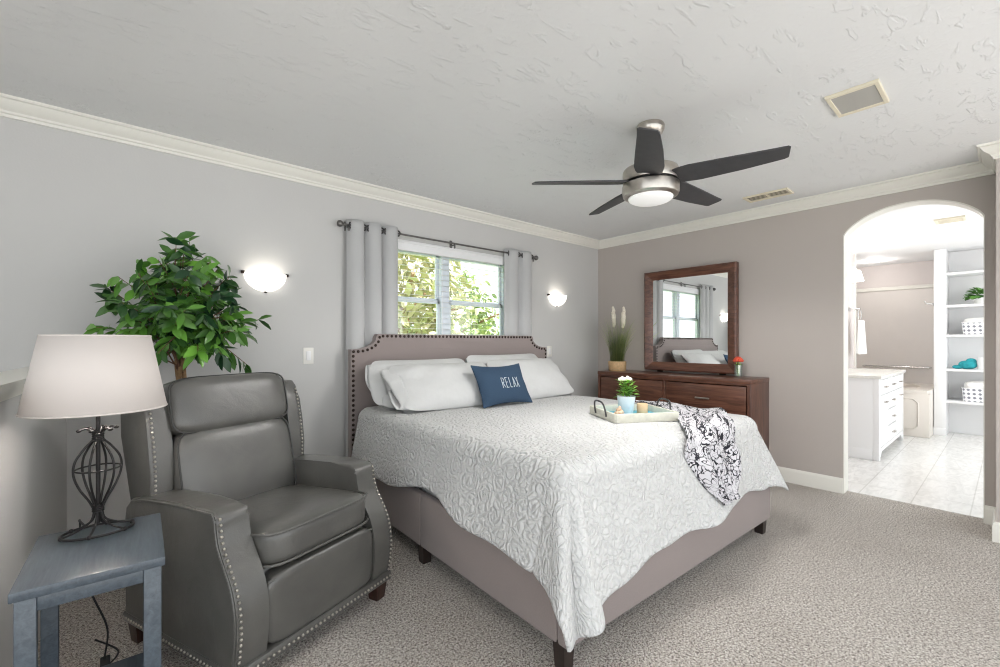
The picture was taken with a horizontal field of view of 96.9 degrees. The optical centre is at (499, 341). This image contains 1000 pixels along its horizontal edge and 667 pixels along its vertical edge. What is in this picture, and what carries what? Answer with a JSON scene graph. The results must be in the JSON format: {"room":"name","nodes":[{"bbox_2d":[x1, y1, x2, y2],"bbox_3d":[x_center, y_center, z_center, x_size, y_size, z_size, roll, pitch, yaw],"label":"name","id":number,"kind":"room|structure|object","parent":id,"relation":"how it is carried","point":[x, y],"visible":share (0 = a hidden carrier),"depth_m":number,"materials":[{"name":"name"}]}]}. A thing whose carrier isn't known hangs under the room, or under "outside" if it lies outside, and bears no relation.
{"room":"bedroom","nodes":[
{"label":"bedroom","id":0,"kind":"room"},
{"bbox_2d":[0,394,66,666],"bbox_3d":[-1.848,0.708,1.659,0.120,1.045,1.683,0,0,-37],"label":"wall","id":1,"kind":"structure","parent":0,"point":[33,452],"depth_m":1.62,"materials":[{"name":"grey paint"}]},
{"bbox_2d":[0,367,28,401],"bbox_3d":[-1.841,0.158,1.649,0.168,0.055,1.707,0,0,-37],"label":"trim","id":2,"kind":"structure","parent":1,"relation":"attached to","point":[12,382],"depth_m":1.50,"materials":[{"name":"white paint"}]},
{"bbox_2d":[0,116,597,530],"bbox_3d":[-1.464,0.070,3.198,7.180,2.560,0.150,0,0,-41],"label":"wall","id":3,"kind":"structure","parent":0,"point":[78,211],"depth_m":2.79,"materials":[{"name":"grey paint"}]},
{"bbox_2d":[241,270,288,292],"bbox_3d":[-1.550,-0.396,2.953,0.290,0.139,0.107,0,0,-41],"label":"wall sconce","id":4,"kind":"object","parent":3,"relation":"attached to","point":[266,282],"visible":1,"depth_m":2.92,"materials":[{"name":"white glass"}]},
{"bbox_2d":[303,348,313,363],"bbox_3d":[-1.370,0.102,3.173,0.072,0.116,0.011,0,0,-41],"label":"light switch","id":5,"kind":"object","parent":3,"relation":"attached to","point":[308,353],"visible":1,"depth_m":3.17,"materials":[{"name":"white plastic"}]},
{"bbox_2d":[337,220,537,261],"bbox_3d":[-0.413,-0.865,3.954,2.104,0.080,0.086,0,0,-41],"label":"curtain rod","id":6,"kind":"object","parent":3,"relation":"attached to","point":[340,223],"visible":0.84,"depth_m":3.84,"materials":[{"name":"grey metal"}]},
{"bbox_2d":[345,219,400,456],"bbox_3d":[-0.978,0.147,3.441,0.442,2.125,0.064,0,0,-41],"label":"curtain","id":7,"kind":"object","parent":6,"relation":"hanging from","point":[371,253],"visible":0.56,"depth_m":3.41,"materials":[{"name":"grey fabric"}]},
{"bbox_2d":[504,248,533,335],"bbox_3d":[0.200,0.147,4.463,0.407,2.125,0.064,0,0,-41],"label":"curtain","id":8,"kind":"object","parent":6,"relation":"hanging from","point":[517,269],"visible":0.48,"depth_m":4.41,"materials":[{"name":"grey fabric"}]},
{"bbox_2d":[398,250,503,334],"bbox_3d":[-0.494,-0.253,4.010,1.510,1.185,0.135,0,0,-41],"label":"window","id":9,"kind":"structure","parent":3,"relation":"in","point":[446,311],"depth_m":4.01,"materials":[{"name":"white plastic"}]},
{"bbox_2d":[398,239,503,334],"bbox_3d":[-0.471,-0.276,3.984,1.500,1.132,0.071,0,0,-41],"label":"window blind","id":10,"kind":"object","parent":9,"relation":"attached to","point":[404,245],"visible":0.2,"depth_m":3.97,"materials":[{"name":"white plastic"}]},
{"bbox_2d":[0,93,999,248],"bbox_3d":[0.240,-1.166,1.135,7.050,0.088,5.200,0,0,-41],"label":"trim","id":11,"kind":"structure","parent":3,"relation":"attached to","point":[12,107],"depth_m":3.17,"materials":[{"name":"white paint"}]},
{"bbox_2d":[547,346,551,356],"bbox_3d":[0.541,0.107,4.831,0.072,0.116,0.011,0,0,-41],"label":"light switch","id":12,"kind":"object","parent":3,"relation":"attached to","point":[549,348],"visible":1,"depth_m":4.82,"materials":[{"name":"white plastic"}]},
{"bbox_2d":[547,294,566,306],"bbox_3d":[0.655,-0.449,4.867,0.290,0.139,0.107,0,0,-41],"label":"wall sconce","id":13,"kind":"object","parent":3,"relation":"attached to","point":[557,300],"visible":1,"depth_m":4.82,"materials":[{"name":"white glass"}]},
{"bbox_2d":[0,0,999,267],"bbox_3d":[2.055,-1.270,2.743,11.900,0.120,5.450,0,0,-41],"label":"ceiling","id":14,"kind":"structure","parent":0,"point":[472,104],"depth_m":2.12,"materials":[{"name":"white paint"}]},
{"bbox_2d":[532,119,790,214],"bbox_3d":[0.889,-0.990,2.506,1.219,0.439,1.269,0,0,-34],"label":"ceiling fan","id":15,"kind":"object","parent":14,"relation":"hanging from","point":[652,180],"visible":1,"depth_m":2.34,"materials":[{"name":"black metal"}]},
{"bbox_2d":[742,187,793,202],"bbox_3d":[2.208,-1.203,3.658,0.170,0.012,0.330,0,0,-41],"label":"ceiling vent","id":16,"kind":"object","parent":14,"relation":"in","point":[784,191],"visible":1,"depth_m":3.65,"materials":[{"name":"beige metal"}]},
{"bbox_2d":[824,78,889,117],"bbox_3d":[1.778,-1.203,2.208,0.280,0.012,0.208,0,0,-41],"label":"ceiling vent","id":17,"kind":"object","parent":14,"relation":"in","point":[870,94],"visible":1,"depth_m":2.19,"materials":[{"name":"beige metal"}]},
{"bbox_2d":[866,260,882,262],"bbox_3d":[5.617,-1.202,6.649,0.200,0.013,0.200,0,0,-41],"label":"recessed light","id":18,"kind":"object","parent":14,"relation":"in","point":[870,261],"visible":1,"depth_m":6.66,"materials":[{"name":"white paint"}]},
{"bbox_2d":[934,215,966,224],"bbox_3d":[4.461,-1.203,4.395,0.220,0.012,0.220,0,0,-41],"label":"ceiling vent","id":19,"kind":"object","parent":14,"relation":"in","point":[963,217],"visible":1,"depth_m":4.39,"materials":[{"name":"beige metal"}]},
{"bbox_2d":[38,432,999,666],"bbox_3d":[2.483,1.289,1.030,13.500,0.122,8.300,0,0,-41],"label":"floor","id":20,"kind":"structure","parent":0,"point":[833,579],"depth_m":2.07,"materials":[{"name":"beige carpet"}]},
{"bbox_2d":[8,513,164,666],"bbox_3d":[-1.199,0.920,1.325,0.304,0.620,0.414,0,0,-39],"label":"side table","id":21,"kind":"object","parent":20,"relation":"on","point":[54,573],"visible":0.96,"depth_m":1.24,"materials":[{"name":"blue wood"}]},
{"bbox_2d":[16,334,167,666],"bbox_3d":[-1.399,0.602,1.549,0.357,1.246,0.700,0,0,-41],"label":"table lamp","id":22,"kind":"object","parent":21,"relation":"on","point":[69,375],"visible":1,"depth_m":1.32,"materials":[{"name":"white fabric"}]},
{"bbox_2d":[100,655,109,666],"bbox_3d":[-1.430,1.165,1.606,0.028,0.041,0.047,0,0,-41],"label":"switch","id":23,"kind":"object","parent":22,"relation":"attached to","point":[105,660],"depth_m":1.60,"materials":[{"name":"black plastic"}]},
{"bbox_2d":[102,652,143,666],"bbox_3d":[-1.199,1.079,1.325,0.284,0.022,0.346,0,0,-39],"label":"shelf","id":24,"kind":"object","parent":21,"relation":"attached to","point":[137,660],"depth_m":1.48,"materials":[{"name":"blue wood"}]},
{"bbox_2d":[84,231,270,379],"bbox_3d":[-1.678,0.313,2.382,0.841,1.834,0.718,0,0,-41],"label":"artificial ficus","id":25,"kind":"object","parent":20,"relation":"on","point":[184,326],"visible":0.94,"depth_m":2.30,"materials":[{"name":"green plant"}]},
{"bbox_2d":[121,372,391,666],"bbox_3d":[-1.074,0.692,2.003,0.873,1.076,0.780,0,0,28],"label":"recliner","id":26,"kind":"object","parent":20,"relation":"on","point":[267,541],"visible":0.95,"depth_m":1.81,"materials":[{"name":"grey leather"}]},
{"bbox_2d":[163,373,286,435],"bbox_3d":[-1.318,0.293,2.130,0.231,0.276,0.560,0,0,28],"label":"cushion","id":27,"kind":"object","parent":26,"relation":"on","point":[240,404],"depth_m":2.04,"materials":[{"name":"grey leather"}]},
{"bbox_2d":[172,418,294,500],"bbox_3d":[-1.258,0.585,2.099,0.242,0.419,0.547,0,0,28],"label":"cushion","id":28,"kind":"object","parent":26,"relation":"on","point":[238,459],"depth_m":2.02,"materials":[{"name":"grey leather"}]},
{"bbox_2d":[239,485,364,564],"bbox_3d":[-0.949,0.775,1.937,0.567,0.188,0.526,0,0,28],"label":"seat cushion","id":29,"kind":"object","parent":26,"relation":"on","point":[289,524],"depth_m":1.81,"materials":[{"name":"grey leather"}]},
{"bbox_2d":[348,334,769,666],"bbox_3d":[0.342,0.587,3.097,2.030,1.287,2.162,0,0,-39],"label":"bed","id":30,"kind":"object","parent":20,"relation":"on","point":[417,512],"visible":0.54,"depth_m":2.33,"materials":[{"name":"beige fabric"}]},
{"bbox_2d":[351,395,788,651],"bbox_3d":[0.355,0.748,2.926,2.116,0.552,2.180,0,0,-39],"label":"quilt","id":31,"kind":"object","parent":30,"relation":"on","point":[580,500],"visible":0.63,"depth_m":2.02,"materials":[{"name":"white fabric"}]},
{"bbox_2d":[365,358,464,409],"bbox_3d":[-0.579,0.308,3.371,0.895,0.338,0.276,0,0,-41],"label":"pillow","id":32,"kind":"object","parent":31,"relation":"on","point":[378,387],"visible":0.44,"depth_m":3.13,"materials":[{"name":"white fabric"}]},
{"bbox_2d":[382,362,486,413],"bbox_3d":[-0.399,0.324,3.269,0.913,0.324,0.331,0,0,-38],"label":"pillow","id":33,"kind":"object","parent":31,"relation":"on","point":[413,388],"visible":0.77,"depth_m":3.11,"materials":[{"name":"white fabric"}]},
{"bbox_2d":[471,363,531,407],"bbox_3d":[0.018,0.326,3.361,0.487,0.301,0.175,0,0,-39],"label":"cushion","id":34,"kind":"object","parent":31,"relation":"on","point":[503,384],"visible":1,"depth_m":3.29,"materials":[{"name":"blue fabric"}]},
{"bbox_2d":[465,354,537,364],"bbox_3d":[0.097,0.296,3.941,0.880,0.360,0.283,0,0,-44],"label":"pillow","id":35,"kind":"object","parent":31,"relation":"on","point":[484,359],"visible":0.18,"depth_m":3.85,"materials":[{"name":"white fabric"}]},
{"bbox_2d":[486,358,573,398],"bbox_3d":[0.273,0.319,3.850,0.820,0.332,0.332,0,0,-41],"label":"pillow","id":36,"kind":"object","parent":31,"relation":"on","point":[542,377],"visible":0.72,"depth_m":3.79,"materials":[{"name":"white fabric"}]},
{"bbox_2d":[590,398,678,422],"bbox_3d":[0.830,0.417,2.785,0.462,0.111,0.376,0,0,-12],"label":"serving tray","id":37,"kind":"object","parent":31,"relation":"on","point":[655,413],"visible":0.89,"depth_m":2.63,"materials":[{"name":"white wood"}]},
{"bbox_2d":[614,406,623,413],"bbox_3d":[0.710,0.424,2.648,0.058,0.082,0.064,0,0,27],"label":"shell","id":38,"kind":"object","parent":37,"relation":"on","point":[619,410],"visible":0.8,"depth_m":2.63,"materials":[{"name":"beige"}]},
{"bbox_2d":[613,376,640,413],"bbox_3d":[0.798,0.341,2.790,0.170,0.244,0.164,0,0,-41],"label":"potted plant","id":39,"kind":"object","parent":37,"relation":"on","point":[627,401],"visible":0.96,"depth_m":2.77,"materials":[{"name":"green plant"}]},
{"bbox_2d":[637,403,647,412],"bbox_3d":[0.911,0.429,2.838,0.068,0.066,0.068,0,0,-41],"label":"candle","id":40,"kind":"object","parent":37,"relation":"on","point":[641,407],"visible":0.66,"depth_m":2.81,"materials":[{"name":"brown wax"}]},
{"bbox_2d":[635,400,741,505],"bbox_3d":[1.224,0.641,2.836,0.502,0.411,1.292,0,0,5],"label":"throw blanket","id":41,"kind":"object","parent":31,"relation":"on","point":[712,453],"visible":0.94,"depth_m":2.38,"materials":[{"name":"white fabric"}]},
{"bbox_2d":[598,370,768,449],"bbox_3d":[1.741,0.777,4.433,0.457,0.905,1.561,0,0,-41],"label":"dresser","id":42,"kind":"object","parent":20,"relation":"on","point":[748,396],"visible":0.27,"depth_m":4.04,"materials":[{"name":"brown wood"}]},
{"bbox_2d":[600,306,635,370],"bbox_3d":[1.311,-0.035,4.928,0.422,0.720,0.520,0,0,-41],"label":"potted grass","id":43,"kind":"object","parent":42,"relation":"on","point":[617,362],"depth_m":4.88,"materials":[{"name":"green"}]},
{"bbox_2d":[644,261,738,374],"bbox_3d":[1.915,-0.210,4.509,0.089,1.070,0.950,0,0,-41],"label":"mirror","id":44,"kind":"object","parent":42,"relation":"on","point":[691,314],"visible":0.98,"depth_m":4.45,"materials":[{"name":"brown wood"}]},
{"bbox_2d":[733,357,743,375],"bbox_3d":[2.171,0.231,4.043,0.093,0.186,0.095,0,0,-18],"label":"bud vase","id":45,"kind":"object","parent":42,"relation":"on","point":[736,359],"visible":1,"depth_m":4.03,"materials":[{"name":"clear glass"}]},
{"bbox_2d":[848,368,905,460],"bbox_3d":[4.295,0.790,5.228,1.580,0.874,0.564,0,0,-41],"label":"bathroom vanity","id":46,"kind":"object","parent":20,"relation":"on","point":[875,396],"visible":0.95,"depth_m":4.68,"materials":[{"name":"white paint"}]},
{"bbox_2d":[848,368,905,378],"bbox_3d":[4.292,0.369,5.231,1.580,0.032,0.555,0,0,-41],"label":"countertop","id":47,"kind":"structure","parent":46,"relation":"on","point":[866,373],"depth_m":5.05,"materials":[{"name":"stone"}]},
{"bbox_2d":[903,382,933,437],"bbox_3d":[5.389,0.928,6.705,1.400,0.596,1.716,0,0,-41],"label":"bathtub","id":48,"kind":"object","parent":20,"relation":"on","point":[918,398],"visible":0.34,"depth_m":5.72,"materials":[{"name":"white ceramic"}]},
{"bbox_2d":[903,382,933,393],"bbox_3d":[5.389,0.850,6.705,1.400,0.440,1.716,0,0,-41],"label":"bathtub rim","id":49,"kind":"object","parent":48,"relation":"in","point":[908,388],"depth_m":5.94,"materials":[{"name":"beige plastic"}]},
{"bbox_2d":[933,249,983,435],"bbox_3d":[6.266,0.009,5.519,0.420,2.435,1.222,0,0,-41],"label":"shelving unit","id":50,"kind":"object","parent":20,"relation":"on","point":[955,273],"visible":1,"depth_m":5.84,"materials":[{"name":"white paint"}]},
{"bbox_2d":[952,358,976,368],"bbox_3d":[6.011,0.285,5.737,0.150,0.140,0.225,0,0,-41],"label":"cloth","id":51,"kind":"object","parent":50,"relation":"on","point":[970,363],"visible":0.99,"depth_m":5.68,"materials":[{"name":"teal fabric"}]},
{"bbox_2d":[961,386,983,402],"bbox_3d":[6.135,0.680,5.662,0.266,0.176,0.335,0,0,-41],"label":"storage bin","id":52,"kind":"object","parent":50,"relation":"on","point":[969,394],"visible":0.46,"depth_m":5.62,"materials":[{"name":"white paint"}]},
{"bbox_2d":[964,381,983,388],"bbox_3d":[6.135,0.583,5.662,0.230,0.150,0.296,0,0,-41],"label":"folded towel","id":53,"kind":"object","parent":52,"relation":"in","point":[970,384],"visible":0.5,"depth_m":5.63,"materials":[{"name":"white fabric"}]},
{"bbox_2d":[961,321,983,333],"bbox_3d":[6.135,-0.171,5.662,0.266,0.161,0.335,0,0,-41],"label":"storage bin","id":54,"kind":"object","parent":50,"relation":"on","point":[967,327],"visible":0.62,"depth_m":5.62,"materials":[{"name":"white paint"}]},
{"bbox_2d":[964,317,983,321],"bbox_3d":[6.135,-0.255,5.662,0.230,0.100,0.296,0,0,-41],"label":"folded towel","id":55,"kind":"object","parent":54,"relation":"in","point":[982,318],"visible":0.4,"depth_m":5.63,"materials":[{"name":"white fabric"}]},
{"bbox_2d":[963,287,983,303],"bbox_3d":[6.100,-0.592,5.639,0.318,0.234,0.305,0,0,-41],"label":"potted plant","id":56,"kind":"object","parent":50,"relation":"on","point":[978,299],"visible":0.7,"depth_m":5.63,"materials":[{"name":"green plant"}]},
{"bbox_2d":[977,358,983,369],"bbox_3d":[6.098,0.279,5.591,0.116,0.152,0.116,0,0,-41],"label":"canister","id":57,"kind":"object","parent":50,"relation":"on","point":[980,361],"visible":0.63,"depth_m":5.58,"materials":[{"name":"white paint"}]},
{"bbox_2d":[608,361,625,370],"bbox_3d":[1.306,0.272,4.941,0.198,0.106,0.197,0,0,-41],"label":"pot","id":58,"kind":"object","parent":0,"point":[613,365],"depth_m":4.86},
{"bbox_2d":[598,174,995,506],"bbox_3d":[2.341,0.070,4.190,0.130,2.560,3.340,0,0,-41],"label":"wall","id":59,"kind":"structure","parent":0,"point":[791,264],"depth_m":3.85,"materials":[{"name":"beige paint"}]},
{"bbox_2d":[777,466,842,493],"bbox_3d":[0.243,1.169,2.985,4.620,0.122,2.410,0,0,-41],"label":"baseboard","id":60,"kind":"structure","parent":59,"relation":"attached to","point":[809,479],"depth_m":3.73,"materials":[{"name":"white paint"}]},
{"bbox_2d":[843,199,984,522],"bbox_3d":[3.080,0.096,3.339,0.134,2.268,0.774,0,0,-41],"label":"trim","id":61,"kind":"structure","parent":59,"relation":"attached to","point":[865,219],"depth_m":3.59,"materials":[{"name":"white paint"}]},
{"bbox_2d":[848,251,853,367],"bbox_3d":[3.682,0.010,5.155,3.160,2.440,0.120,0,0,-41],"label":"wall","id":62,"kind":"structure","parent":0,"point":[850,254],"depth_m":6.00,"materials":[{"name":"paint"}]},
{"bbox_2d":[848,307,861,320],"bbox_3d":[4.698,-0.356,5.876,0.182,0.203,0.121,0,0,-41],"label":"towel ring","id":63,"kind":"object","parent":62,"relation":"attached to","point":[849,308],"visible":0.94,"depth_m":5.88,"materials":[{"name":"silver metal"}]},
{"bbox_2d":[856,320,866,353],"bbox_3d":[4.745,-0.055,5.819,0.277,0.443,0.085,0,0,-41],"label":"hand towel","id":64,"kind":"object","parent":63,"relation":"hanging from","point":[861,348],"visible":1,"depth_m":5.77,"materials":[{"name":"white fabric"}]},
{"bbox_2d":[848,265,863,281],"bbox_3d":[4.379,-0.855,5.557,0.840,0.149,0.185,0,0,-41],"label":"vanity light","id":65,"kind":"object","parent":62,"relation":"attached to","point":[854,275],"visible":0.62,"depth_m":5.51,"materials":[{"name":"white glass"}]},
{"bbox_2d":[856,260,933,288],"bbox_3d":[6.789,0.010,6.290,0.100,2.440,4.600,0,0,-41],"label":"wall","id":66,"kind":"structure","parent":0,"point":[922,272],"depth_m":6.91,"materials":[{"name":"paint"}]},
{"bbox_2d":[856,288,933,383],"bbox_3d":[5.953,-0.065,7.153,0.029,1.470,1.800,0,0,-41],"label":"wall surround","id":67,"kind":"object","parent":66,"relation":"attached to","point":[899,325],"visible":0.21,"depth_m":6.86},
{"bbox_2d":[862,365,931,368],"bbox_3d":[6.137,0.390,6.882,0.058,0.028,0.814,0,0,-41],"label":"grab bar","id":68,"kind":"object","parent":67,"relation":"attached to","point":[862,365],"visible":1,"depth_m":6.84,"materials":[{"name":"silver metal"}]},
{"bbox_2d":[856,284,933,292],"bbox_3d":[5.946,-0.828,7.146,0.049,0.055,1.800,0,0,-41],"label":"trim","id":69,"kind":"structure","parent":66,"relation":"attached to","point":[923,285],"depth_m":6.88,"materials":[{"name":"white paint"}]},
{"bbox_2d":[996,158,999,521],"bbox_3d":[3.877,0.070,2.147,0.490,2.560,1.960,0,0,-41],"label":"wall","id":70,"kind":"structure","parent":0,"point":[998,159],"depth_m":2.72,"materials":[{"name":"beige paint"}]},
{"bbox_2d":[985,505,999,542],"bbox_3d":[3.803,1.169,2.120,0.376,0.122,2.016,0,0,-41],"label":"baseboard","id":71,"kind":"structure","parent":70,"relation":"attached to","point":[990,511],"depth_m":2.81,"materials":[{"name":"white paint"}]},
{"label":"outside","id":72,"kind":"structure","parent":0,"visible":0},
{"bbox_3d":[-6.631,1.440,13.743,24.000,0.180,22.550,0,0,-41],"label":"ground","id":73,"kind":"structure","parent":72,"visible":0},
{"bbox_2d":[398,252,478,334],"bbox_3d":[-1.756,-0.682,8.149,2.819,4.083,2.809,0,0,7],"label":"tree","id":74,"kind":"object","parent":73,"relation":"on","point":[406,311],"visible":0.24,"depth_m":7.62,"materials":[{"name":"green plant"}]},
{"bbox_2d":[398,270,498,334],"bbox_3d":[-1.345,-0.326,11.986,2.954,3.385,2.882,0,0,-35],"label":"tree","id":75,"kind":"object","parent":73,"relation":"on","point":[482,320],"visible":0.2,"depth_m":11.74,"materials":[{"name":"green plant"}]},
{"bbox_2d":[460,324,498,334],"bbox_3d":[-0.325,0.615,9.593,2.602,1.957,2.398,0,0,-41],"label":"shrub","id":76,"kind":"object","parent":73,"relation":"on","point":[476,332],"visible":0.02,"depth_m":9.57,"materials":[{"name":"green plant"}]},
{"bbox_3d":[5.027,0.010,7.038,1.580,2.440,0.960,0,0,-41],"label":"wall","id":77,"kind":"structure","parent":0,"visible":0},
{"bbox_2d":[854,254,855,367],"bbox_3d":[4.866,0.010,6.183,0.055,2.440,0.150,0,0,-41],"label":"trim","id":78,"kind":"structure","parent":77,"relation":"attached to","point":[854,254],"depth_m":6.11,"materials":[{"name":"white paint"}]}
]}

